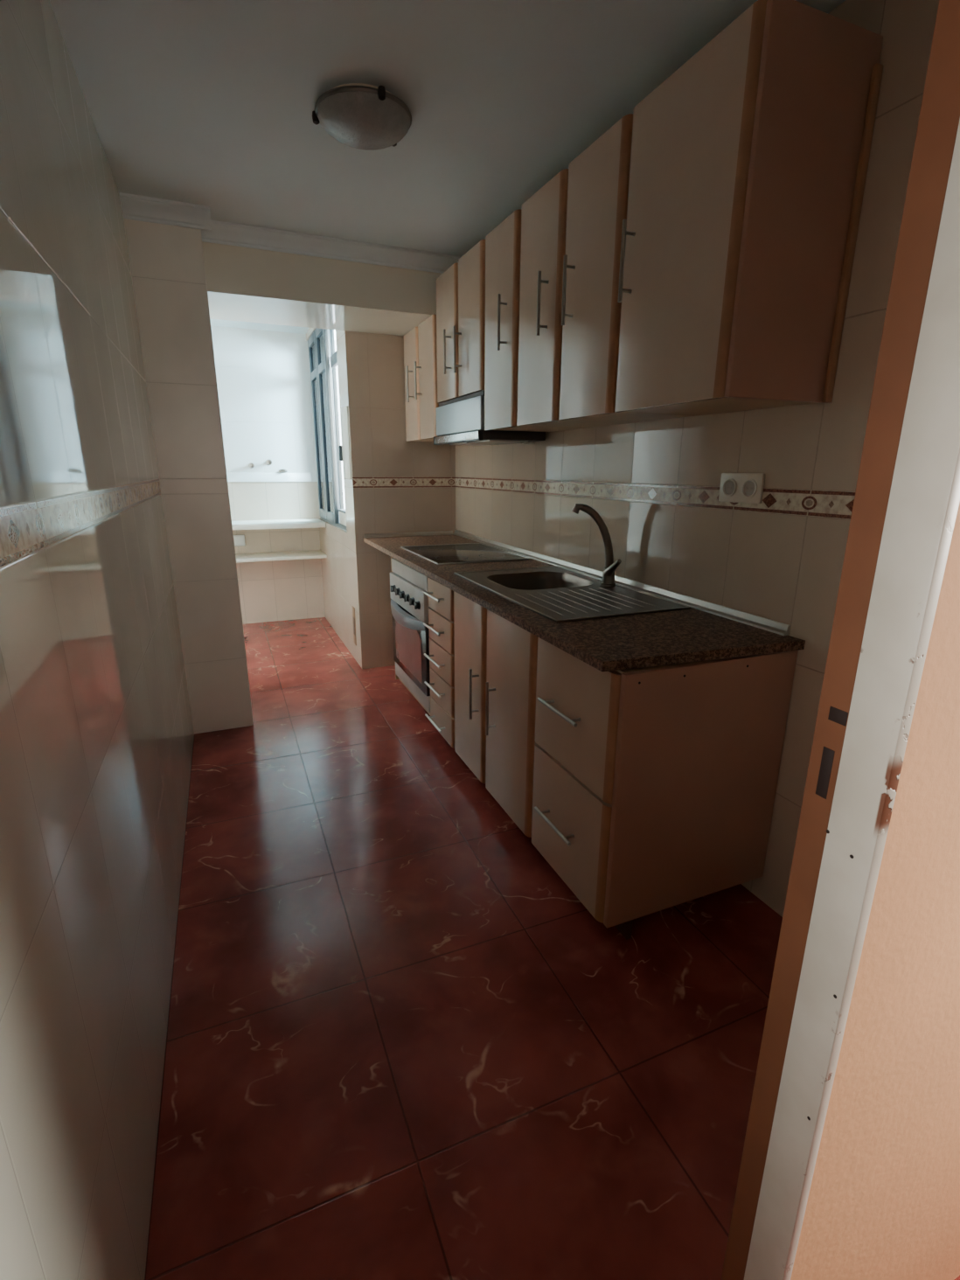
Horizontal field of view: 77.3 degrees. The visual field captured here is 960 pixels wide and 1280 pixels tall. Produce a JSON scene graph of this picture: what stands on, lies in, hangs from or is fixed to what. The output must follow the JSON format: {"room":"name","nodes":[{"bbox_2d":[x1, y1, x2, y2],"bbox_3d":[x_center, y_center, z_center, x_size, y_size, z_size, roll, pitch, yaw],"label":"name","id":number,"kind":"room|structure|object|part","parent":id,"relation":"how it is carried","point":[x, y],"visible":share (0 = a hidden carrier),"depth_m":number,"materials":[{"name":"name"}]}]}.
{"room":"kitchen","nodes":[
{"label":"kitchen","id":0,"kind":"room"},
{"bbox_2d":[0,0,194,1279],"bbox_3d":[-0.995,-0.297,1.522,0.120,2.430,2.925,-6,17,-22],"label":"wall","id":1,"kind":"structure","parent":0,"point":[97,733],"depth_m":1.04,"materials":[{"name":"tile"}]},
{"bbox_2d":[7,216,90,315],"bbox_3d":[-0.856,-0.736,1.221,0.003,0.003,0.660,-6,17,-22],"label":"trim","id":2,"kind":"structure","parent":1,"relation":"attached to","point":[10,219],"depth_m":1.11,"materials":[{"name":"tile"}]},
{"bbox_2d":[124,218,253,734],"bbox_3d":[-1.562,-0.774,3.192,0.415,2.430,0.738,-6,17,-22],"label":"wall","id":3,"kind":"structure","parent":0,"point":[167,263],"depth_m":2.84,"materials":[{"name":"tile"}]},
{"bbox_2d":[118,192,211,230],"bbox_3d":[-1.327,-1.815,2.548,0.340,0.075,0.058,-6,17,-22],"label":"trim","id":4,"kind":"structure","parent":3,"relation":"attached to","point":[135,207],"depth_m":2.54,"materials":[{"name":"paint"}]},
{"bbox_2d":[201,219,461,273],"bbox_3d":[-0.605,-1.941,3.005,1.458,0.075,0.058,-6,17,-22],"label":"trim","id":5,"kind":"structure","parent":3,"relation":"attached to","point":[221,233],"depth_m":2.94,"materials":[{"name":"paint"}]},
{"bbox_2d":[210,326,325,624],"bbox_3d":[-2.382,-1.303,5.040,2.227,2.430,0.120,-6,17,-22],"label":"wall","id":6,"kind":"structure","parent":0,"point":[264,388],"depth_m":5.16,"materials":[{"name":"tile"}]},
{"bbox_2d":[233,534,245,546],"bbox_3d":[-2.093,-0.863,5.205,0.105,0.095,0.034,-6,17,-22],"label":"outlet box","id":7,"kind":"object","parent":6,"relation":"attached to","point":[239,539],"visible":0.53,"depth_m":5.19,"materials":[{"name":"white paint"}]},
{"bbox_2d":[248,462,254,468],"bbox_3d":[-1.933,-1.477,5.083,0.048,0.048,0.063,-6,17,-22],"label":"outlet","id":8,"kind":"object","parent":6,"relation":"attached to","point":[251,465],"visible":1,"depth_m":5.08,"materials":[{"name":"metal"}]},
{"bbox_2d":[226,473,311,481],"bbox_3d":[-2.392,-1.340,4.951,1.950,0.076,0.010,-6,17,-22],"label":"trim","id":9,"kind":"structure","parent":6,"relation":"attached to","point":[231,476],"depth_m":5.18,"materials":[{"name":"white paint"}]},
{"bbox_2d":[266,459,271,465],"bbox_3d":[-1.798,-1.518,5.130,0.048,0.048,0.063,-6,17,-22],"label":"outlet","id":10,"kind":"object","parent":6,"relation":"attached to","point":[268,462],"visible":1,"depth_m":5.11,"materials":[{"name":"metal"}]},
{"bbox_2d":[231,518,325,529],"bbox_3d":[-2.299,-0.923,4.879,1.985,0.043,0.418,-6,17,-22],"label":"shelf","id":11,"kind":"object","parent":6,"relation":"attached to","point":[308,523],"visible":0.44,"depth_m":4.98,"materials":[{"name":"white"}]},
{"bbox_2d":[235,549,326,562],"bbox_3d":[-2.309,-0.665,4.976,1.985,0.026,0.368,-6,17,-22],"label":"shelf","id":12,"kind":"object","parent":6,"relation":"attached to","point":[314,553],"visible":0.44,"depth_m":5.13,"materials":[{"name":"white"}]},
{"bbox_2d":[278,468,287,473],"bbox_3d":[-1.704,-1.464,5.204,0.071,0.032,0.030,-6,17,-22],"label":"outlet","id":13,"kind":"object","parent":6,"relation":"attached to","point":[282,470],"visible":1,"depth_m":5.20,"materials":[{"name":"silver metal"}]},
{"bbox_2d":[201,241,441,335],"bbox_3d":[-0.724,-1.923,3.318,1.458,0.280,0.580,-6,17,-22],"label":"beam","id":14,"kind":"structure","parent":0,"point":[244,284],"depth_m":3.06,"materials":[{"name":"paint"}]},
{"bbox_2d":[306,327,353,655],"bbox_3d":[-1.134,-1.221,4.772,0.140,2.430,1.360,-6,17,-22],"label":"wall","id":15,"kind":"structure","parent":0,"point":[333,539],"depth_m":4.83,"materials":[{"name":"tile"}]},
{"bbox_2d":[307,327,346,530],"bbox_3d":[-1.159,-1.633,4.638,0.122,1.465,1.370,-6,17,-22],"label":"window","id":16,"kind":"structure","parent":15,"relation":"in","point":[323,358],"depth_m":4.55,"materials":[{"name":"metal"}]},
{"bbox_3d":[-1.300,-1.693,4.847,0.030,1.385,0.380,-6,17,-22],"label":"sash","id":17,"kind":"part","parent":16,"relation":"part of","materials":[{"name":"metal"}]},
{"bbox_3d":[-1.300,-1.695,4.846,0.004,1.260,0.280,-6,17,-22],"label":"pane","id":18,"kind":"part","parent":16,"relation":"part of","materials":[{"name":"clear glass"}]},
{"bbox_3d":[-1.141,-1.591,4.483,0.004,1.260,0.300,-6,17,-22],"label":"pane","id":19,"kind":"part","parent":16,"relation":"part of","materials":[{"name":"clear glass"}]},
{"bbox_3d":[-1.141,-1.589,4.484,0.030,1.385,0.400,-6,17,-22],"label":"sash","id":20,"kind":"part","parent":16,"relation":"part of","materials":[{"name":"metal"}]},
{"bbox_3d":[-1.176,-1.641,4.668,0.030,1.385,0.420,-6,17,-22],"label":"sash","id":21,"kind":"part","parent":16,"relation":"part of","materials":[{"name":"metal"}]},
{"bbox_3d":[-1.183,-1.676,4.790,0.030,1.385,0.540,-6,17,-22],"label":"sash","id":22,"kind":"part","parent":16,"relation":"part of","materials":[{"name":"metal"}]},
{"bbox_2d":[340,405,351,479],"bbox_3d":[-0.879,-1.282,3.930,0.006,0.450,0.240,-6,17,-22],"label":"trim","id":23,"kind":"structure","parent":15,"relation":"attached to","point":[344,412],"depth_m":3.91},
{"bbox_2d":[335,329,455,668],"bbox_3d":[-0.497,-1.045,4.164,0.826,2.430,0.300,-6,17,-22],"label":"wall","id":24,"kind":"structure","parent":0,"point":[397,484],"depth_m":3.97,"materials":[{"name":"tile"}]},
{"bbox_2d":[352,605,356,645],"bbox_3d":[-0.901,-0.102,4.306,0.005,0.275,0.085,-6,17,-22],"label":"wall plate","id":25,"kind":"object","parent":24,"relation":"attached to","point":[353,608],"visible":1,"depth_m":4.29,"materials":[{"name":"beige"}]},
{"bbox_2d":[49,0,845,340],"bbox_3d":[-0.272,-1.694,1.821,4.000,0.100,7.300,-6,17,-22],"label":"ceiling","id":26,"kind":"structure","parent":0,"point":[212,103],"depth_m":1.79,"materials":[{"name":"paint"}]},
{"bbox_2d":[312,83,411,150],"bbox_3d":[-0.360,-1.612,1.873,0.300,0.086,0.309,-6,17,-22],"label":"ceiling lamp","id":27,"kind":"object","parent":26,"relation":"attached to","point":[358,115],"visible":1,"depth_m":1.81,"materials":[{"name":"white glass"}]},
{"bbox_3d":[-0.362,-1.641,1.870,0.244,0.028,0.244,-6,17,-22],"label":"plate","id":28,"kind":"part","parent":27,"relation":"part of","materials":[{"name":"white plastic"}]},
{"bbox_2d":[144,617,959,1279],"bbox_3d":[-0.284,0.740,2.513,4.000,0.100,7.300,-6,17,-22],"label":"floor","id":29,"kind":"structure","parent":0,"point":[400,1045],"depth_m":1.51,"materials":[{"name":"red tile"}]},
{"bbox_2d":[390,556,430,715],"bbox_3d":[-0.128,-0.022,3.456,0.581,0.852,0.684,-6,17,-22],"label":"base cabinet","id":30,"kind":"object","parent":29,"relation":"on","point":[407,573],"visible":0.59,"depth_m":3.29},
{"bbox_3d":[-0.382,-0.359,3.244,0.018,0.078,0.670,-6,17,-22],"label":"panel","id":31,"kind":"part","parent":30,"relation":"part of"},
{"bbox_2d":[389,571,430,695],"bbox_3d":[-0.161,-0.080,3.420,0.636,0.546,0.666,-6,17,-22],"label":"oven","id":32,"kind":"object","parent":30,"relation":"in","point":[409,605],"visible":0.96,"depth_m":3.22,"materials":[{"name":"silver metal"}]},
{"bbox_3d":[-0.501,-0.295,3.455,0.024,0.044,0.044,-6,17,-22],"label":"knob","id":33,"kind":"part","parent":32,"relation":"part of","materials":[{"name":"black plastic"}]},
{"bbox_3d":[-0.465,-0.271,3.372,0.024,0.044,0.044,-6,17,-22],"label":"knob","id":34,"kind":"part","parent":32,"relation":"part of","materials":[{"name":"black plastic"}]},
{"bbox_3d":[-0.428,-0.247,3.288,0.024,0.044,0.044,-6,17,-22],"label":"knob","id":35,"kind":"part","parent":32,"relation":"part of","materials":[{"name":"black plastic"}]},
{"bbox_3d":[-0.392,-0.223,3.205,0.024,0.044,0.044,-6,17,-22],"label":"knob","id":36,"kind":"part","parent":32,"relation":"part of","materials":[{"name":"black plastic"}]},
{"bbox_3d":[-0.390,-0.241,3.274,0.036,0.158,0.666,-6,17,-22],"label":"control panel","id":37,"kind":"part","parent":32,"relation":"part of","materials":[{"name":"white metal"}]},
{"bbox_3d":[-0.420,-0.132,3.292,0.072,0.070,0.660,-6,17,-22],"label":"handle","id":38,"kind":"part","parent":32,"relation":"part of","materials":[{"name":"grey metal"}]},
{"bbox_3d":[-0.355,-0.199,3.122,0.024,0.044,0.044,-6,17,-22],"label":"knob","id":39,"kind":"part","parent":32,"relation":"part of","materials":[{"name":"black plastic"}]},
{"bbox_3d":[-0.319,-0.176,3.038,0.024,0.044,0.044,-6,17,-22],"label":"knob","id":40,"kind":"part","parent":32,"relation":"part of","materials":[{"name":"black plastic"}]},
{"bbox_3d":[-0.387,0.254,3.417,0.018,0.084,0.670,-6,17,-22],"label":"panel","id":41,"kind":"part","parent":30,"relation":"part of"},
{"bbox_2d":[422,577,454,748],"bbox_3d":[0.056,0.113,2.984,0.621,0.852,0.360,-6,17,-22],"label":"base cabinet","id":42,"kind":"object","parent":29,"relation":"on","point":[441,657],"visible":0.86,"depth_m":2.83,"materials":[{"name":"beige laminate"}]},
{"bbox_3d":[-0.214,-0.203,2.789,0.041,0.012,0.225,-6,17,-22],"label":"handle","id":43,"kind":"part","parent":42,"relation":"part of","materials":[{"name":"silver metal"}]},
{"bbox_3d":[-0.215,-0.052,2.832,0.041,0.012,0.225,-6,17,-22],"label":"handle","id":44,"kind":"part","parent":42,"relation":"part of","materials":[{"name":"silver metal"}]},
{"bbox_3d":[-0.216,0.239,2.914,0.041,0.012,0.225,-6,17,-22],"label":"handle","id":45,"kind":"part","parent":42,"relation":"part of","materials":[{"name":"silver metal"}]},
{"bbox_3d":[-0.216,0.098,2.874,0.041,0.012,0.225,-6,17,-22],"label":"handle","id":46,"kind":"part","parent":42,"relation":"part of","materials":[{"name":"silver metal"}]},
{"bbox_3d":[-0.217,0.407,2.962,0.041,0.012,0.225,-6,17,-22],"label":"handle","id":47,"kind":"part","parent":42,"relation":"part of","materials":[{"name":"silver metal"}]},
{"bbox_3d":[-0.183,-0.196,2.793,0.021,0.144,0.354,-6,17,-22],"label":"drawer","id":48,"kind":"part","parent":42,"relation":"part of","materials":[{"name":"beige laminate"}]},
{"bbox_3d":[-0.184,0.100,2.877,0.021,0.146,0.354,-6,17,-22],"label":"drawer","id":49,"kind":"part","parent":42,"relation":"part of","materials":[{"name":"beige laminate"}]},
{"bbox_3d":[-0.183,-0.049,2.835,0.021,0.146,0.354,-6,17,-22],"label":"drawer","id":50,"kind":"part","parent":42,"relation":"part of","materials":[{"name":"beige laminate"}]},
{"bbox_3d":[-0.185,0.248,2.919,0.021,0.146,0.354,-6,17,-22],"label":"drawer","id":51,"kind":"part","parent":42,"relation":"part of","materials":[{"name":"beige laminate"}]},
{"bbox_3d":[-0.186,0.395,2.961,0.021,0.144,0.354,-6,17,-22],"label":"drawer","id":52,"kind":"part","parent":42,"relation":"part of","materials":[{"name":"beige laminate"}]},
{"bbox_2d":[453,591,537,837],"bbox_3d":[0.275,0.257,2.482,0.621,0.852,0.768,-6,17,-22],"label":"base cabinet","id":53,"kind":"object","parent":29,"relation":"on","point":[496,658],"visible":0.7,"depth_m":2.27,"materials":[{"name":"beige laminate"}]},
{"bbox_3d":[-0.045,0.191,2.557,0.021,0.758,0.348,-6,17,-22],"label":"door","id":54,"kind":"part","parent":53,"relation":"part of","materials":[{"name":"beige laminate"}]},
{"bbox_3d":[-0.025,0.218,2.434,0.041,0.215,0.012,-6,17,-22],"label":"handle","id":55,"kind":"part","parent":53,"relation":"part of","materials":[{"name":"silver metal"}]},
{"bbox_3d":[0.040,0.261,2.285,0.041,0.215,0.012,-6,17,-22],"label":"handle","id":56,"kind":"part","parent":53,"relation":"part of","materials":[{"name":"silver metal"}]},
{"bbox_3d":[0.104,0.289,2.215,0.021,0.758,0.400,-6,17,-22],"label":"door","id":57,"kind":"part","parent":53,"relation":"part of","materials":[{"name":"beige laminate"}]},
{"bbox_2d":[531,637,798,939],"bbox_3d":[0.527,0.413,1.936,0.647,0.852,0.471,-6,17,-22],"label":"base cabinet","id":58,"kind":"object","parent":29,"relation":"on","point":[654,790],"visible":0.94,"depth_m":1.72,"materials":[{"name":"beige laminate"}]},
{"bbox_3d":[0.237,0.578,1.885,0.041,0.012,0.215,-6,17,-22],"label":"handle","id":59,"kind":"part","parent":58,"relation":"part of","materials":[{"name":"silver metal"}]},
{"bbox_3d":[0.239,0.210,1.780,0.041,0.012,0.215,-6,17,-22],"label":"handle","id":60,"kind":"part","parent":58,"relation":"part of","materials":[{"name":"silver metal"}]},
{"bbox_3d":[0.270,0.582,1.883,0.021,0.378,0.444,-6,17,-22],"label":"drawer","id":61,"kind":"part","parent":58,"relation":"part of","materials":[{"name":"beige laminate"}]},
{"bbox_3d":[0.272,0.212,1.778,0.021,0.370,0.444,-6,17,-22],"label":"drawer","id":62,"kind":"part","parent":58,"relation":"part of","materials":[{"name":"beige laminate"}]},
{"bbox_2d":[363,534,805,671],"bbox_3d":[0.078,-0.325,2.848,0.649,0.051,2.840,-6,17,-22],"label":"countertop","id":63,"kind":"structure","parent":58,"relation":"on","point":[691,635],"depth_m":1.81,"materials":[{"name":"brown stone"}]},
{"bbox_2d":[364,530,453,537],"bbox_3d":[-0.475,-0.719,4.086,0.623,0.024,0.020,-6,17,-22],"label":"rail","id":64,"kind":"object","parent":63,"relation":"on","point":[445,532],"visible":1,"depth_m":4.08,"materials":[{"name":"metal"}]},
{"bbox_2d":[400,542,530,564],"bbox_3d":[-0.103,-0.483,3.321,0.507,0.013,0.677,-6,17,-22],"label":"cooktop","id":65,"kind":"object","parent":63,"relation":"in","point":[468,553],"visible":1,"depth_m":3.27,"materials":[{"name":"glass"}]},
{"bbox_2d":[453,565,690,622],"bbox_3d":[0.305,-0.133,2.401,0.530,0.166,0.920,-6,17,-22],"label":"sink","id":66,"kind":"object","parent":63,"relation":"in","point":[557,594],"visible":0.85,"depth_m":2.27,"materials":[{"name":"metal"}]},
{"bbox_3d":[0.249,-0.178,2.567,0.390,0.162,0.364,-6,17,-22],"label":"bowl","id":67,"kind":"part","parent":66,"relation":"part of","materials":[{"name":"metal"}]},
{"bbox_2d":[571,503,621,586],"bbox_3d":[0.478,-0.379,2.401,0.226,0.322,0.101,11,19,34],"label":"tap","id":68,"kind":"object","parent":63,"relation":"on","point":[608,580],"visible":1,"depth_m":2.38,"materials":[{"name":"silver metal"}]},
{"bbox_3d":[0.451,-0.418,2.402,0.179,0.247,0.034,4,16,13],"label":"spout","id":69,"kind":"part","parent":68,"relation":"part of","materials":[{"name":"silver metal"}]},
{"bbox_3d":[0.532,-0.284,2.378,0.041,0.085,0.105,-6,17,-22],"label":"lever","id":70,"kind":"part","parent":68,"relation":"part of","materials":[{"name":"silver metal"}]},
{"bbox_2d":[453,529,790,635],"bbox_3d":[0.358,-0.392,2.982,0.020,0.054,2.781,-6,17,-22],"label":"rail","id":71,"kind":"object","parent":63,"relation":"on","point":[775,627],"visible":1,"depth_m":2.24,"materials":[{"name":"metal"}]},
{"bbox_3d":[0.637,0.425,1.734,0.597,0.764,0.020,-6,17,-22],"label":"panel","id":72,"kind":"part","parent":58,"relation":"part of","materials":[{"name":"brown wood"}]},
{"bbox_2d":[455,0,939,917],"bbox_3d":[0.575,-0.591,2.583,0.120,2.430,3.562,-6,17,-22],"label":"wall","id":73,"kind":"structure","parent":0,"point":[655,485],"depth_m":1.83,"materials":[{"name":"tile"}]},
{"bbox_2d":[403,313,452,441],"bbox_3d":[-0.225,-1.532,3.619,0.388,0.624,0.619,-6,17,-22],"label":"upper cabinet","id":74,"kind":"object","parent":73,"relation":"attached to","point":[420,343],"visible":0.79,"depth_m":3.50,"materials":[{"name":"beige laminate"}]},
{"bbox_3d":[-0.425,-1.552,3.644,0.041,0.205,0.012,-6,17,-22],"label":"handle","id":75,"kind":"part","parent":74,"relation":"part of","materials":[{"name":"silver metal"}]},
{"bbox_3d":[-0.417,-1.558,3.704,0.021,0.624,0.298,-6,17,-22],"label":"door","id":76,"kind":"part","parent":74,"relation":"part of","materials":[{"name":"beige laminate"}]},
{"bbox_3d":[-0.362,-1.510,3.498,0.041,0.205,0.012,-6,17,-22],"label":"handle","id":77,"kind":"part","parent":74,"relation":"part of","materials":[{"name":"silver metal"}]},
{"bbox_3d":[-0.298,-1.479,3.429,0.021,0.624,0.305,-6,17,-22],"label":"door","id":78,"kind":"part","parent":74,"relation":"part of","materials":[{"name":"beige laminate"}]},
{"bbox_2d":[435,239,485,403],"bbox_3d":[0.026,-1.528,2.999,0.388,0.600,0.650,-6,17,-22],"label":"upper cabinet","id":79,"kind":"object","parent":73,"relation":"attached to","point":[460,290],"visible":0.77,"depth_m":2.87,"materials":[{"name":"beige laminate"}]},
{"bbox_3d":[-0.169,-1.554,3.090,0.021,0.600,0.316,-6,17,-22],"label":"door","id":80,"kind":"part","parent":79,"relation":"part of","materials":[{"name":"beige laminate"}]},
{"bbox_3d":[-0.165,-1.451,3.029,0.041,0.205,0.012,-6,17,-22],"label":"handle","id":81,"kind":"part","parent":79,"relation":"part of","materials":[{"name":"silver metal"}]},
{"bbox_3d":[-0.109,-1.402,2.903,0.041,0.205,0.012,-6,17,-22],"label":"handle","id":82,"kind":"part","parent":79,"relation":"part of","materials":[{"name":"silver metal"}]},
{"bbox_3d":[-0.043,-1.472,2.800,0.021,0.600,0.314,-6,17,-22],"label":"door","id":83,"kind":"part","parent":79,"relation":"part of","materials":[{"name":"beige laminate"}]},
{"bbox_2d":[433,389,545,445],"bbox_3d":[0.036,-1.130,3.114,0.366,0.224,0.652,-6,17,-22],"label":"extractor hood","id":84,"kind":"object","parent":79,"relation":"attached to","point":[462,417],"visible":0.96,"depth_m":2.94,"materials":[{"name":"metal"}]},
{"bbox_3d":[-0.123,-1.032,3.073,0.024,0.044,0.652,-6,17,-22],"label":"visor trim","id":85,"kind":"part","parent":84,"relation":"part of","materials":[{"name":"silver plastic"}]},
{"bbox_3d":[-0.113,-1.130,3.052,0.018,0.148,0.642,-6,17,-22],"label":"panel","id":86,"kind":"part","parent":84,"relation":"part of","materials":[{"name":"silver metal"}]},
{"bbox_2d":[484,208,585,431],"bbox_3d":[0.219,-1.315,2.580,0.388,0.778,0.331,-6,17,-22],"label":"upper cabinet","id":87,"kind":"object","parent":73,"relation":"attached to","point":[503,243],"visible":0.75,"depth_m":2.49,"materials":[{"name":"beige laminate"}]},
{"bbox_3d":[0.090,-1.289,2.442,0.041,0.205,0.012,-6,17,-22],"label":"handle","id":88,"kind":"part","parent":87,"relation":"part of","materials":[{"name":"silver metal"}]},
{"bbox_3d":[0.086,-1.301,2.527,0.021,0.778,0.324,-6,17,-22],"label":"door","id":89,"kind":"part","parent":87,"relation":"part of","materials":[{"name":"beige laminate"}]},
{"bbox_2d":[516,113,698,427],"bbox_3d":[0.418,-1.184,2.122,0.388,0.778,0.682,-6,17,-22],"label":"upper cabinet","id":90,"kind":"object","parent":73,"relation":"attached to","point":[572,226],"visible":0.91,"depth_m":1.99,"materials":[{"name":"beige laminate"}]},
{"bbox_3d":[0.220,-1.213,2.221,0.021,0.778,0.330,-6,17,-22],"label":"door","id":91,"kind":"part","parent":90,"relation":"part of","materials":[{"name":"beige laminate"}]},
{"bbox_3d":[0.222,-1.196,2.139,0.041,0.205,0.012,-6,17,-22],"label":"handle","id":92,"kind":"part","parent":90,"relation":"part of","materials":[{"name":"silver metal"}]},
{"bbox_3d":[0.290,-1.151,1.982,0.041,0.205,0.012,-6,17,-22],"label":"handle","id":93,"kind":"part","parent":90,"relation":"part of","materials":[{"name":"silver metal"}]},
{"bbox_3d":[0.352,-1.126,1.917,0.021,0.778,0.332,-6,17,-22],"label":"door","id":94,"kind":"part","parent":90,"relation":"part of","materials":[{"name":"beige laminate"}]},
{"bbox_2d":[718,473,765,503],"bbox_3d":[0.806,-0.471,1.861,0.015,0.089,0.168,-6,17,-22],"label":"wall socket","id":95,"kind":"object","parent":73,"relation":"attached to","point":[747,488],"visible":1,"depth_m":1.85,"materials":[{"name":"white plastic"}]},
{"bbox_2d":[722,478,737,496],"bbox_3d":[0.786,-0.481,1.894,0.005,0.057,0.057,-6,17,-22],"label":"outlet","id":96,"kind":"object","parent":95,"relation":"attached to","point":[729,485],"depth_m":1.89,"materials":[{"name":"white plastic"}]},
{"bbox_2d":[741,478,757,498],"bbox_3d":[0.817,-0.460,1.823,0.005,0.057,0.057,-6,17,-22],"label":"outlet","id":97,"kind":"object","parent":95,"relation":"attached to","point":[748,485],"depth_m":1.82,"materials":[{"name":"white plastic"}]},
{"bbox_2d":[614,0,883,415],"bbox_3d":[0.646,-1.034,1.599,0.388,0.778,0.482,-6,17,-22],"label":"upper cabinet","id":98,"kind":"object","parent":73,"relation":"attached to","point":[749,161],"visible":1,"depth_m":1.43,"materials":[{"name":"beige laminate"}]},
{"bbox_3d":[0.414,-1.068,1.698,0.041,0.205,0.012,-6,17,-22],"label":"handle","id":99,"kind":"part","parent":98,"relation":"part of","materials":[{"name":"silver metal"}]},
{"bbox_3d":[0.508,-1.023,1.558,0.021,0.778,0.454,-6,17,-22],"label":"door","id":100,"kind":"part","parent":98,"relation":"part of","materials":[{"name":"beige laminate"}]},
{"bbox_3d":[0.755,-0.981,1.412,0.338,0.778,0.016,-6,17,-22],"label":"panel","id":101,"kind":"part","parent":98,"relation":"part of","materials":[{"name":"brown wood"}]},
{"bbox_2d":[790,501,959,1279],"bbox_3d":[0.418,-0.020,0.571,3.800,2.430,0.050,-6,17,-22],"label":"wall","id":102,"kind":"structure","parent":0,"point":[883,1203],"depth_m":0.73,"materials":[{"name":"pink paint"}]},
{"bbox_2d":[721,0,959,1279],"bbox_3d":[-0.001,0.190,0.466,0.872,2.080,0.085,-6,17,-22],"label":"door frame","id":103,"kind":"structure","parent":102,"relation":"in","point":[907,497],"depth_m":0.58,"materials":[{"name":"white paint"}]}
]}

